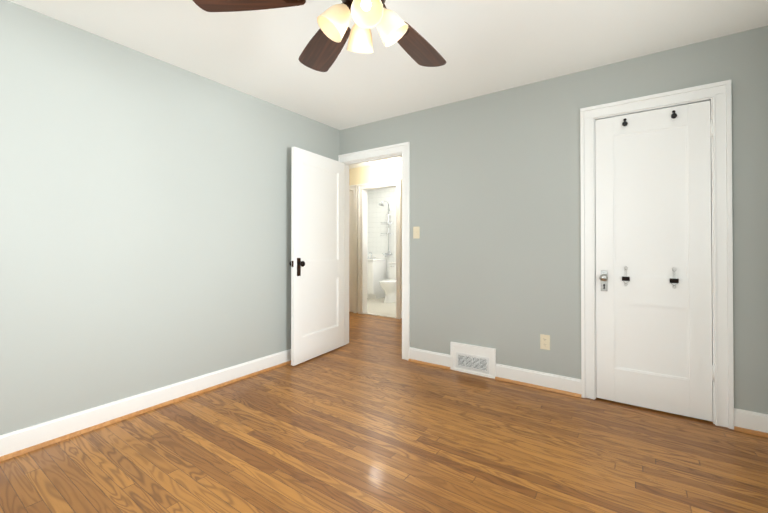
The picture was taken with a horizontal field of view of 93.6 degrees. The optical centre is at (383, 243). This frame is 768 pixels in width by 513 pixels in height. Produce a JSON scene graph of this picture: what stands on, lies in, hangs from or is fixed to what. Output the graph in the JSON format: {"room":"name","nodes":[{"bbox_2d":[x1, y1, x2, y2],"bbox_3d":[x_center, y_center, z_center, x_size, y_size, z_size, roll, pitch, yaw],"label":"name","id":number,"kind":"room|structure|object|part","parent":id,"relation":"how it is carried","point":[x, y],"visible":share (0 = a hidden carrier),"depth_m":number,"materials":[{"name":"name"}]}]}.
{"room":"empty bedroom","nodes":[
{"label":"empty bedroom","id":0,"kind":"room"},
{"bbox_2d":[0,0,339,434],"bbox_3d":[-1.694,-0.077,2.490,0.120,2.440,3.990,0,-1,35],"label":"wall","id":1,"kind":"structure","parent":0,"point":[145,222],"depth_m":2.38,"materials":[{"name":"grey paint"}]},
{"bbox_2d":[0,349,290,461],"bbox_3d":[-1.595,1.080,2.486,0.035,0.125,3.870,0,-1,35],"label":"baseboard","id":2,"kind":"structure","parent":1,"relation":"attached to","point":[26,440],"depth_m":2.35,"materials":[{"name":"white paint"}]},
{"bbox_2d":[349,297,395,316],"bbox_3d":[-0.097,1.182,6.976,2.550,0.032,1.890,0,-1,35],"label":"floor","id":3,"kind":"structure","parent":0,"point":[379,306],"depth_m":6.52,"materials":[{"name":"white tile"}]},
{"bbox_2d":[367,252,386,298],"bbox_3d":[-0.371,0.683,7.863,0.700,0.978,0.507,0,-1,35],"label":"bathroom vanity","id":4,"kind":"object","parent":3,"relation":"on","point":[376,268],"visible":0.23,"depth_m":7.61,"materials":[{"name":"white paint"}]},
{"bbox_2d":[379,262,395,302],"bbox_3d":[0.189,0.781,7.292,0.490,0.775,0.770,0,-1,35],"label":"toilet","id":5,"kind":"object","parent":3,"relation":"on","point":[388,287],"visible":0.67,"depth_m":7.09,"materials":[{"name":"ceramic"}]},
{"bbox_2d":[349,161,401,310],"bbox_3d":[-0.026,-0.051,5.821,4.000,2.440,0.120,0,-1,35],"label":"wall","id":6,"kind":"structure","parent":0,"point":[378,173],"depth_m":5.78,"materials":[{"name":"beige paint"}]},
{"bbox_2d":[367,187,395,279],"bbox_3d":[0.410,-0.037,7.711,2.550,2.440,0.120,0,-1,35],"label":"wall","id":7,"kind":"structure","parent":0,"point":[377,241],"depth_m":7.94,"materials":[{"name":"tile"}]},
{"bbox_2d":[379,201,392,256],"bbox_3d":[0.020,-0.308,7.688,0.265,1.202,0.369,0,-1,35],"label":"shower","id":8,"kind":"object","parent":7,"relation":"attached to","point":[388,233],"visible":1,"depth_m":7.79,"materials":[{"name":"silver metal"}]},
{"bbox_2d":[0,312,767,512],"bbox_3d":[-0.873,1.197,2.974,6.460,0.100,5.740,0,-1,35],"label":"floor","id":9,"kind":"structure","parent":0,"point":[367,418],"depth_m":1.95,"materials":[{"name":"brown wood"}]},
{"bbox_2d":[362,313,395,317],"bbox_3d":[-0.069,1.161,5.786,0.700,0.016,0.040,0,-1,35],"label":"saddle","id":10,"kind":"object","parent":9,"relation":"on","point":[379,315],"visible":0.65,"depth_m":5.76,"materials":[{"name":"ceramic"}]},
{"bbox_2d":[8,0,767,168],"bbox_3d":[-0.357,-1.337,3.732,6.460,0.100,7.540,0,-1,35],"label":"ceiling","id":11,"kind":"structure","parent":0,"point":[483,47],"depth_m":2.32,"materials":[{"name":"paint"}]},
{"bbox_2d":[193,0,445,71],"bbox_3d":[-0.081,-1.044,1.402,1.260,0.522,1.378,0,-1,35],"label":"fan","id":12,"kind":"object","parent":11,"relation":"hanging from","point":[323,48],"visible":1,"depth_m":1.47,"materials":[{"name":"brown wood"}]},
{"bbox_3d":[-0.475,-0.994,1.413,0.591,0.064,0.162,0,0,2],"label":"blade","id":13,"kind":"part","parent":12,"relation":"part of","materials":[{"name":"brown wood"}]},
{"bbox_3d":[-0.267,-0.992,1.749,0.162,0.064,0.591,0,-1,-28],"label":"blade","id":14,"kind":"part","parent":12,"relation":"part of","materials":[{"name":"brown wood"}]},
{"bbox_3d":[0.127,-0.992,1.737,0.162,0.064,0.591,0,-1,32],"label":"blade","id":15,"kind":"part","parent":12,"relation":"part of","materials":[{"name":"brown wood"}]},
{"bbox_2d":[367,160,384,165],"bbox_3d":[-0.119,-1.221,5.382,0.280,0.108,0.280,0,-1,35],"label":"ceiling lamp","id":16,"kind":"object","parent":11,"relation":"attached to","point":[378,162],"visible":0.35,"depth_m":5.32,"materials":[{"name":"white glass"}]},
{"bbox_2d":[340,25,767,413],"bbox_3d":[0.942,-0.072,3.156,3.680,2.440,0.120,0,-1,35],"label":"wall","id":17,"kind":"structure","parent":0,"point":[495,214],"depth_m":2.90,"materials":[{"name":"grey paint"}]},
{"bbox_2d":[289,146,344,365],"bbox_3d":[-0.654,0.120,3.708,0.169,2.040,0.807,0,-1,29],"label":"bedroom door","id":18,"kind":"structure","parent":17,"relation":"in","point":[316,263],"depth_m":3.64,"materials":[{"name":"white paint"}]},
{"bbox_2d":[338,142,409,359],"bbox_3d":[-0.113,0.078,3.892,0.987,2.151,0.172,0,-1,35],"label":"door frame","id":19,"kind":"structure","parent":17,"relation":"attached to","point":[384,152],"depth_m":3.59,"materials":[{"name":"white paint"}]},
{"bbox_2d":[413,227,419,238],"bbox_3d":[0.312,-0.104,3.511,0.072,0.117,0.019,0,-1,35],"label":"switch plate","id":20,"kind":"object","parent":17,"relation":"attached to","point":[416,232],"visible":1,"depth_m":3.51,"materials":[{"name":"beige plastic"}]},
{"bbox_2d":[408,347,449,369],"bbox_3d":[0.426,1.088,3.412,0.438,0.125,0.035,0,-1,35],"label":"baseboard","id":21,"kind":"structure","parent":17,"relation":"attached to","point":[430,358],"depth_m":3.41,"materials":[{"name":"white paint"}]},
{"bbox_2d":[450,342,495,378],"bbox_3d":[0.779,1.023,3.175,0.412,0.250,0.022,0,-1,35],"label":"air vent","id":22,"kind":"object","parent":17,"relation":"in","point":[487,352],"depth_m":3.17,"materials":[{"name":"white metal"}]},
{"bbox_3d":[0.778,1.051,3.170,0.306,0.135,0.012,0,-1,35],"label":"air vent register","id":23,"kind":"part","parent":22,"relation":"part of","materials":[{"name":"white metal"}]},
{"bbox_2d":[495,364,580,397],"bbox_3d":[1.207,1.083,2.867,0.642,0.125,0.035,0,-1,35],"label":"baseboard","id":24,"kind":"structure","parent":17,"relation":"attached to","point":[570,386],"depth_m":2.85,"materials":[{"name":"white paint"}]},
{"bbox_2d":[540,334,549,349],"bbox_3d":[1.270,0.780,2.843,0.072,0.117,0.008,0,-1,35],"label":"electrical outlet plate","id":25,"kind":"object","parent":17,"relation":"attached to","point":[545,342],"visible":1,"depth_m":2.84,"materials":[{"name":"beige plastic"}]},
{"bbox_2d":[595,101,714,421],"bbox_3d":[1.814,0.111,2.454,0.646,2.040,0.102,0,-1,35],"label":"closet door","id":26,"kind":"structure","parent":17,"relation":"in","point":[653,265],"depth_m":2.46,"materials":[{"name":"white paint"}]},
{"bbox_2d":[580,80,733,429],"bbox_3d":[1.845,0.068,2.509,0.824,2.151,0.146,0,-1,35],"label":"door frame","id":27,"kind":"structure","parent":17,"relation":"attached to","point":[718,95],"depth_m":2.28,"materials":[{"name":"white paint"}]},
{"bbox_3d":[0.280,-0.052,5.710,4.869,2.440,3.550,0,-1,35],"label":"wall","id":28,"kind":"structure","parent":0,"visible":0},
{"bbox_2d":[349,191,352,311],"bbox_3d":[-0.803,0.140,6.270,0.704,2.040,0.102,0,-1,35],"label":"closet door","id":29,"kind":"structure","parent":28,"relation":"in","point":[351,251],"depth_m":6.12,"materials":[{"name":"white paint"}]},
{"bbox_2d":[349,179,401,319],"bbox_3d":[-0.458,0.088,5.202,4.000,2.151,1.626,0,-1,35],"label":"trim","id":30,"kind":"structure","parent":28,"relation":"attached to","point":[359,248],"depth_m":5.98,"materials":[{"name":"white paint"}]}
]}

